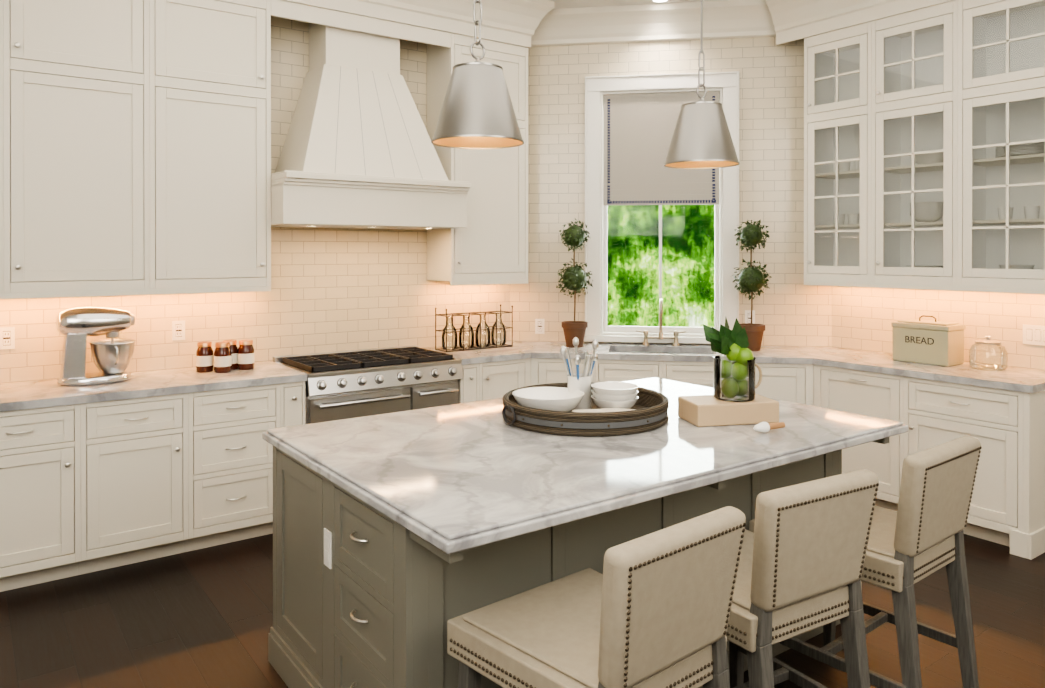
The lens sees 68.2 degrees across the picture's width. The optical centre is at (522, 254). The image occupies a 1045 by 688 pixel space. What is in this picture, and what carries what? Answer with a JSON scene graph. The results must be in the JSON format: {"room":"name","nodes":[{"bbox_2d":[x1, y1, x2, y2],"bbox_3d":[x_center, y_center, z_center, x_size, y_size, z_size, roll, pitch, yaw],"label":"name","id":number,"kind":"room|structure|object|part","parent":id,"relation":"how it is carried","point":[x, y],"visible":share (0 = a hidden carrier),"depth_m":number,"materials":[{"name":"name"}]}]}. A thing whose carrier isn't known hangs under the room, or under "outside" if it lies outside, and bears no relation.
{"room":"kitchen","nodes":[
{"label":"kitchen","id":0,"kind":"room"},
{"bbox_2d":[0,0,509,383],"bbox_3d":[-2.476,-0.124,4.400,6.010,3.450,0.150,0,0,-36],"label":"wall","id":1,"kind":"structure","parent":0,"point":[338,289],"depth_m":5.04,"materials":[{"name":"tile"}]},
{"bbox_2d":[0,327,14,349],"bbox_3d":[-2.745,0.447,4.109,0.072,0.116,0.008,0,0,-36],"label":"electrical outlet","id":2,"kind":"object","parent":1,"relation":"attached to","point":[7,337],"visible":1,"depth_m":4.11,"materials":[{"name":"white plastic"}]},
{"bbox_2d":[0,0,15,295],"bbox_3d":[-2.932,-0.662,3.757,0.714,1.710,0.347,0,0,-36],"label":"upper cabinet","id":3,"kind":"object","parent":1,"relation":"attached to","point":[7,288],"depth_m":3.82,"materials":[{"name":"beige paint"}]},
{"bbox_2d":[12,0,159,295],"bbox_3d":[-2.398,-0.663,4.145,0.714,1.710,0.347,0,0,-36],"label":"upper cabinet","id":4,"kind":"object","parent":1,"relation":"attached to","point":[134,146],"depth_m":4.03,"materials":[{"name":"beige paint"}]},
{"bbox_2d":[172,320,184,340],"bbox_3d":[-2.053,0.455,4.611,0.072,0.116,0.008,0,0,-36],"label":"electrical outlet","id":5,"kind":"object","parent":1,"relation":"attached to","point":[178,330],"visible":1,"depth_m":4.61,"materials":[{"name":"white plastic"}]},
{"bbox_2d":[160,0,275,291],"bbox_3d":[-1.874,-0.665,4.525,0.688,1.710,0.347,0,0,-36],"label":"upper cabinet","id":6,"kind":"object","parent":1,"relation":"attached to","point":[215,55],"depth_m":4.41,"materials":[{"name":"beige paint"}]},
{"bbox_2d":[275,6,447,179],"bbox_3d":[-1.040,-1.162,5.014,0.988,1.360,0.534,0,0,-36],"label":"hood chimney","id":7,"kind":"object","parent":1,"relation":"attached to","point":[356,112],"visible":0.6,"depth_m":4.90,"materials":[{"name":"beige paint"}]},
{"bbox_2d":[271,170,470,229],"bbox_3d":[-1.018,-0.327,4.987,1.236,0.309,0.610,0,0,-36],"label":"apron","id":8,"kind":"object","parent":1,"relation":"attached to","point":[302,199],"visible":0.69,"depth_m":4.72,"materials":[{"name":"beige paint"}]},
{"bbox_2d":[276,0,555,47],"bbox_3d":[-1.768,-1.684,4.448,4.678,0.330,0.378,0,0,-36],"label":"crown molding","id":9,"kind":"structure","parent":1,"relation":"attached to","point":[513,22],"depth_m":5.19,"materials":[{"name":"beige paint"}]},
{"bbox_2d":[424,36,528,283],"bbox_3d":[-0.326,-0.669,5.650,0.660,1.710,0.347,0,0,-36],"label":"upper cabinet","id":10,"kind":"object","parent":1,"relation":"attached to","point":[492,248],"depth_m":5.52,"materials":[{"name":"beige paint"}]},
{"bbox_2d":[536,0,803,45],"bbox_3d":[1.075,-1.732,5.771,1.791,0.244,1.791,0,0,-36],"label":"crown molding","id":11,"kind":"structure","parent":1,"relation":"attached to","point":[726,19],"depth_m":5.75,"materials":[{"name":"beige paint"}]},
{"bbox_2d":[0,533,1044,687],"bbox_3d":[0.539,1.641,1.851,7.885,0.060,8.130,0,0,-36],"label":"floor","id":12,"kind":"structure","parent":0,"point":[201,618],"depth_m":3.33,"materials":[{"name":"brown wood"}]},
{"bbox_2d":[0,403,91,591],"bbox_3d":[-2.545,1.165,3.878,0.550,0.875,0.618,0,0,-36],"label":"base cabinet","id":13,"kind":"object","parent":12,"relation":"on","point":[46,452],"depth_m":3.70,"materials":[{"name":"beige paint"}]},
{"bbox_2d":[92,391,195,571],"bbox_3d":[-2.142,1.164,4.171,0.545,0.875,0.618,0,0,-36],"label":"base cabinet","id":14,"kind":"object","parent":12,"relation":"on","point":[140,467],"depth_m":3.95,"materials":[{"name":"beige paint"}]},
{"bbox_2d":[0,361,307,410],"bbox_3d":[-2.684,0.708,3.766,3.125,0.040,0.633,0,0,-36],"label":"countertop","id":15,"kind":"structure","parent":14,"relation":"on","point":[29,395],"depth_m":4.05,"materials":[{"name":"white stone"}]},
{"bbox_2d":[56,307,134,385],"bbox_3d":[-2.273,0.483,4.128,0.375,0.405,0.273,0,0,-36],"label":"stand mixer","id":16,"kind":"object","parent":15,"relation":"on","point":[78,326],"visible":1,"depth_m":4.09,"materials":[{"name":"silver metal"}]},
{"bbox_2d":[90,339,134,373],"bbox_3d":[-2.211,0.560,4.174,0.220,0.171,0.273,0,0,-36],"label":"bowl","id":17,"kind":"object","parent":16,"relation":"on","point":[112,356],"depth_m":4.13,"materials":[{"name":"silver metal"}]},
{"bbox_2d":[196,339,253,372],"bbox_3d":[-1.746,0.599,4.551,0.321,0.171,0.184,0,0,-36],"label":"jars","id":18,"kind":"object","parent":15,"relation":"on","point":[229,355],"visible":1,"depth_m":4.49,"materials":[{"name":"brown glass"}]},
{"bbox_2d":[196,383,287,549],"bbox_3d":[-1.747,1.163,4.458,0.533,0.875,0.618,0,0,-36],"label":"base cabinet","id":19,"kind":"object","parent":12,"relation":"on","point":[234,464],"depth_m":4.22,"materials":[{"name":"beige paint"}]},
{"bbox_2d":[288,363,415,426],"bbox_3d":[-1.156,1.151,4.874,0.694,0.895,0.620,0,0,-36],"label":"oven","id":20,"kind":"object","parent":12,"relation":"on","point":[326,396],"depth_m":4.58,"materials":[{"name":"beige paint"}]},
{"bbox_2d":[280,347,451,374],"bbox_3d":[-0.987,0.670,4.965,0.974,0.032,0.540,0,0,-36],"label":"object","id":21,"kind":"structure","parent":20,"relation":"on","point":[417,355],"depth_m":4.83,"materials":[{"name":"black metal"}]},
{"bbox_2d":[273,345,462,423],"bbox_3d":[-0.983,1.126,4.962,1.024,0.945,0.680,0,0,-36],"label":"range","id":22,"kind":"object","parent":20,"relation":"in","point":[338,385],"depth_m":4.74,"materials":[{"name":"silver metal"}]},
{"bbox_2d":[416,359,467,408],"bbox_3d":[-0.720,1.150,5.190,0.382,0.895,0.620,0,0,-36],"label":"oven","id":23,"kind":"object","parent":12,"relation":"on","point":[446,383],"depth_m":4.94,"materials":[{"name":"silver metal"}]},
{"bbox_2d":[428,341,635,362],"bbox_3d":[0.086,0.701,5.549,1.392,0.040,1.006,0,0,-36],"label":"countertop","id":24,"kind":"structure","parent":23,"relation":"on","point":[542,350],"depth_m":5.41,"materials":[{"name":"white stone"}]},
{"bbox_2d":[435,304,512,351],"bbox_3d":[-0.347,0.529,5.597,0.574,0.302,0.162,0,0,-36],"label":"wire rack","id":25,"kind":"object","parent":24,"relation":"on","point":[455,339],"visible":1,"depth_m":5.57,"materials":[{"name":"black"}]},
{"bbox_2d":[556,219,592,347],"bbox_3d":[0.379,0.205,5.688,0.279,0.949,0.293,0,0,-36],"label":"topiary","id":26,"kind":"object","parent":24,"relation":"on","point":[574,278],"visible":1,"depth_m":5.63,"materials":[{"name":"green plant"}]},
{"bbox_2d":[468,355,527,401],"bbox_3d":[-0.274,1.159,5.507,0.495,0.875,0.652,0,0,-36],"label":"base cabinet","id":27,"kind":"object","parent":12,"relation":"on","point":[488,379],"depth_m":5.22,"materials":[{"name":"beige paint"}]},
{"bbox_2d":[528,355,599,385],"bbox_3d":[0.323,1.158,5.619,0.800,0.875,0.807,0,0,-36],"label":"base cabinet","id":28,"kind":"object","parent":12,"relation":"on","point":[540,371],"depth_m":5.37,"materials":[{"name":"beige paint"}]},
{"bbox_2d":[262,437,888,687],"bbox_3d":[0.260,1.168,3.125,2.172,0.876,1.362,0,0,-36],"label":"kitchen island","id":29,"kind":"object","parent":12,"relation":"on","point":[401,539],"depth_m":2.48,"materials":[{"name":"grey paint"}]},
{"bbox_2d":[262,377,908,556],"bbox_3d":[0.279,0.710,3.111,2.190,0.040,1.440,0,0,-36],"label":"island countertop","id":30,"kind":"structure","parent":29,"relation":"on","point":[462,476],"depth_m":2.63,"materials":[{"name":"white stone"}]},
{"bbox_2d":[502,337,668,435],"bbox_3d":[0.264,0.530,3.260,0.732,0.319,0.697,0,0,-36],"label":"wicker tray","id":31,"kind":"object","parent":30,"relation":"on","point":[579,404],"visible":1,"depth_m":3.14,"materials":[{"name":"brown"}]},
{"bbox_2d":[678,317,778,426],"bbox_3d":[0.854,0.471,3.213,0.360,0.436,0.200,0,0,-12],"label":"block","id":32,"kind":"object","parent":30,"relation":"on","point":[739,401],"visible":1,"depth_m":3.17,"materials":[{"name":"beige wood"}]},
{"bbox_2d":[713,355,761,401],"bbox_3d":[0.896,0.515,3.228,0.202,0.170,0.172,0,0,-36],"label":"jar","id":33,"kind":"object","parent":32,"relation":"on","point":[734,385],"depth_m":3.18,"materials":[{"name":"clear glass"}]},
{"bbox_2d":[753,422,784,432],"bbox_3d":[0.955,0.668,2.993,0.152,0.044,0.052,0,0,-36],"label":"brush","id":34,"kind":"object","parent":30,"relation":"on","point":[763,427],"visible":1,"depth_m":2.97,"materials":[{"name":"white ceramic"}]},
{"bbox_2d":[447,506,745,687],"bbox_3d":[0.184,1.126,2.019,0.554,0.968,0.644,0,0,-36],"label":"bar stool","id":35,"kind":"object","parent":12,"relation":"on","point":[652,610],"visible":1,"depth_m":1.87,"materials":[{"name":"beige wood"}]},
{"bbox_3d":[0.162,1.029,2.046,0.546,0.106,0.573,0,0,-36],"label":"seat","id":36,"kind":"part","parent":35,"relation":"part of","materials":[{"name":"fabric"}]},
{"bbox_2d":[600,359,639,381],"bbox_3d":[0.770,1.159,5.575,0.778,0.875,0.778,0,0,-36],"label":"base cabinet","id":37,"kind":"object","parent":12,"relation":"on","point":[611,370],"depth_m":5.29,"materials":[{"name":"beige paint"}]},
{"bbox_2d":[640,367,687,382],"bbox_3d":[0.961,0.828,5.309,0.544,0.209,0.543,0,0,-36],"label":"base cabinet","id":38,"kind":"object","parent":12,"relation":"on","point":[680,374],"depth_m":5.24,"materials":[{"name":"beige paint"}]},
{"bbox_2d":[608,351,715,370],"bbox_3d":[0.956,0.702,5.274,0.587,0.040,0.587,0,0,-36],"label":"sink","id":39,"kind":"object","parent":38,"relation":"on","point":[662,359],"depth_m":5.25,"materials":[{"name":"white ceramic"}]},
{"bbox_2d":[688,359,721,387],"bbox_3d":[1.224,1.159,5.503,0.778,0.875,0.779,0,0,-36],"label":"base cabinet","id":40,"kind":"object","parent":12,"relation":"on","point":[702,374],"depth_m":5.21,"materials":[{"name":"beige paint"}]},
{"bbox_2d":[746,363,819,405],"bbox_3d":[1.702,1.159,5.401,0.861,0.875,0.854,0,0,-36],"label":"base cabinet","id":41,"kind":"object","parent":12,"relation":"on","point":[794,384],"depth_m":5.12,"materials":[{"name":"beige paint"}]},
{"bbox_2d":[726,469,878,687],"bbox_3d":[0.703,1.124,2.412,0.547,0.967,0.610,0,0,-31],"label":"bar stool","id":42,"kind":"object","parent":12,"relation":"on","point":[802,558],"visible":0.77,"depth_m":2.17,"materials":[{"name":"grey wood"}]},
{"bbox_3d":[0.698,1.027,2.454,0.554,0.106,0.581,0,0,-36],"label":"seat","id":43,"kind":"part","parent":42,"relation":"part of","materials":[{"name":"fabric"}]},
{"bbox_2d":[816,363,907,511],"bbox_3d":[2.325,1.161,5.030,0.652,0.875,0.677,0,0,-36],"label":"base cabinet","id":44,"kind":"object","parent":12,"relation":"on","point":[857,390],"depth_m":4.76,"materials":[{"name":"beige paint"}]},
{"bbox_2d":[749,435,981,687],"bbox_3d":[1.227,1.123,2.782,0.549,0.968,0.636,0,0,-36],"label":"bar stool","id":45,"kind":"object","parent":12,"relation":"on","point":[917,536],"visible":0.77,"depth_m":2.56,"materials":[{"name":"grey wood"}]},
{"bbox_3d":[1.205,1.026,2.810,0.542,0.106,0.565,0,0,-36],"label":"seat","id":46,"kind":"part","parent":45,"relation":"part of","materials":[{"name":"fabric"}]},
{"bbox_2d":[908,379,1044,559],"bbox_3d":[2.713,1.163,4.525,0.618,0.875,0.695,0,0,-36],"label":"base cabinet","id":47,"kind":"object","parent":12,"relation":"on","point":[1007,507],"depth_m":4.20,"materials":[{"name":"beige paint"}]},
{"bbox_2d":[608,343,1044,394],"bbox_3d":[1.884,0.703,5.126,1.252,0.040,2.685,0,0,-36],"label":"countertop","id":48,"kind":"structure","parent":47,"relation":"on","point":[1029,381],"depth_m":4.83,"materials":[{"name":"white stone"}]},
{"bbox_2d":[636,299,685,346],"bbox_3d":[1.031,0.503,5.746,0.268,0.355,0.268,0,0,-36],"label":"faucet","id":49,"kind":"object","parent":48,"relation":"on","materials":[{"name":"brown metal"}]},
{"bbox_2d":[610,351,712,353],"bbox_3d":[0.992,0.827,5.507,0.826,0.210,0.826,0,0,-36],"label":"sink basin","id":50,"kind":"object","parent":48,"relation":"in","point":[673,352],"depth_m":5.68,"materials":[{"name":"silver ceramic"}]},
{"bbox_2d":[732,219,771,350],"bbox_3d":[1.627,0.216,5.491,0.286,0.929,0.290,0,0,-36],"label":"topiary","id":51,"kind":"object","parent":48,"relation":"on","point":[751,279],"visible":0.94,"depth_m":5.43,"materials":[{"name":"green plant"}]},
{"bbox_2d":[891,315,965,365],"bbox_3d":[2.571,0.536,4.899,0.222,0.293,0.362,0,0,-36],"label":"bread box","id":52,"kind":"object","parent":48,"relation":"on","point":[939,343],"visible":1,"depth_m":4.81,"materials":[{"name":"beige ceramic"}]},
{"bbox_2d":[969,336,1007,370],"bbox_3d":[2.784,0.586,4.615,0.200,0.197,0.200,0,0,-36],"label":"glass canister","id":53,"kind":"object","parent":48,"relation":"on","point":[1003,354],"visible":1,"depth_m":4.62,"materials":[{"name":"clear glass"}]},
{"bbox_2d":[562,321,587,347],"bbox_3d":[0.383,0.590,5.688,0.192,0.180,0.192,0,0,-36],"label":"pot","id":54,"kind":"object","parent":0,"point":[572,329],"depth_m":5.63,"materials":[{"name":"brown ceramic"}]},
{"bbox_2d":[549,0,723,8],"bbox_3d":[0.539,-1.869,1.838,7.885,0.060,8.130,0,0,-36],"label":"ceiling","id":55,"kind":"structure","parent":0,"point":[559,4],"depth_m":5.69,"materials":[{"name":"white paint"}]},
{"bbox_2d":[431,0,523,148],"bbox_3d":[-0.162,-1.121,2.784,0.334,1.440,0.334,0,0,-36],"label":"pendant light","id":56,"kind":"object","parent":55,"relation":"hanging from","point":[477,111],"visible":1,"depth_m":2.69,"materials":[{"name":"silver metal"}]},
{"bbox_2d":[648,0,671,3],"bbox_3d":[1.004,-1.852,5.618,0.176,0.004,0.176,0,0,-36],"label":"recessed light","id":57,"kind":"object","parent":55,"relation":"in","point":[658,1],"visible":1,"depth_m":5.66,"materials":[{"name":"white paint"}]},
{"bbox_2d":[664,0,739,168],"bbox_3d":[0.809,-1.124,3.489,0.334,1.440,0.334,0,0,-36],"label":"pendant light","id":58,"kind":"object","parent":55,"relation":"hanging from","point":[701,138],"visible":1,"depth_m":3.40,"materials":[{"name":"silver metal"}]},
{"bbox_2d":[510,35,831,405],"bbox_3d":[1.098,-0.130,5.922,2.597,3.450,0.150,0,0,9],"label":"wall","id":59,"kind":"structure","parent":0,"point":[790,308],"depth_m":5.79,"materials":[{"name":"tile"}]},
{"bbox_2d":[535,319,543,333],"bbox_3d":[0.134,0.560,5.996,0.072,0.116,0.008,0,0,9],"label":"outlet","id":60,"kind":"object","parent":59,"relation":"attached to","point":[539,326],"visible":1,"depth_m":5.99,"materials":[{"name":"white plastic"}]},
{"bbox_2d":[584,71,738,343],"bbox_3d":[1.055,-0.347,5.897,1.160,2.024,0.210,0,0,9],"label":"window","id":61,"kind":"structure","parent":59,"relation":"in","point":[638,125],"depth_m":5.87,"materials":[{"name":"white paint"}]},
{"bbox_3d":[1.061,-0.313,5.935,0.874,1.829,0.043,0,0,9],"label":"sash frame","id":62,"kind":"part","parent":61,"relation":"part of","materials":[{"name":"white paint"}]},
{"bbox_2d":[603,91,718,205],"bbox_3d":[1.051,-0.800,5.872,0.866,0.850,0.048,0,0,9],"label":"blind","id":63,"kind":"object","parent":61,"relation":"attached to","point":[639,126],"depth_m":5.88,"materials":[{"name":"beige fabric"}]},
{"bbox_3d":[1.061,-0.313,5.939,0.854,1.809,0.004,0,0,9],"label":"glass pane","id":64,"kind":"part","parent":61,"relation":"part of","materials":[{"name":"clear glass"}]},
{"bbox_2d":[745,310,754,323],"bbox_3d":[1.694,0.476,5.749,0.072,0.116,0.008,0,0,9],"label":"outlet","id":65,"kind":"object","parent":59,"relation":"attached to","point":[747,316],"visible":0.6,"depth_m":5.75,"materials":[{"name":"white plastic"}]},
{"bbox_2d":[740,323,764,350],"bbox_3d":[1.628,0.591,5.491,0.192,0.180,0.192,0,0,-36],"label":"pot","id":66,"kind":"object","parent":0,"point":[754,332],"depth_m":5.42,"materials":[{"name":"brown ceramic"}]},
{"bbox_2d":[832,1,1044,370],"bbox_3d":[4.098,-0.120,3.271,0.150,3.450,6.255,0,0,-36],"label":"wall","id":67,"kind":"structure","parent":0,"point":[863,318],"depth_m":4.99,"materials":[{"name":"tile"}]},
{"bbox_2d":[764,0,1031,55],"bbox_3d":[2.511,-1.686,4.903,0.486,0.330,1.938,0,0,-36],"label":"crown molding","id":68,"kind":"structure","parent":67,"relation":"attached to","point":[822,18],"depth_m":5.06,"materials":[{"name":"beige paint"}]},
{"bbox_3d":[2.459,-0.657,4.819,0.003,1.486,1.424,0,0,-36],"label":"glass","id":69,"kind":"part","parent":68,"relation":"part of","materials":[{"name":"clear glass"}]},
{"bbox_2d":[1023,324,1044,345],"bbox_3d":[3.042,0.479,4.590,0.008,0.116,0.111,0,0,-36],"label":"switch plate","id":70,"kind":"object","parent":67,"relation":"attached to","point":[1033,334],"visible":1,"depth_m":4.58,"materials":[{"name":"white plastic"}]},
{"label":"outside","id":71,"kind":"structure","parent":0,"visible":0},
{"bbox_2d":[607,205,714,326],"bbox_3d":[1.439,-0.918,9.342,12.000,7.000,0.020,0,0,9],"label":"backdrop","id":72,"kind":"structure","parent":71,"point":[675,284],"depth_m":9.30,"materials":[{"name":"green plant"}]}
]}

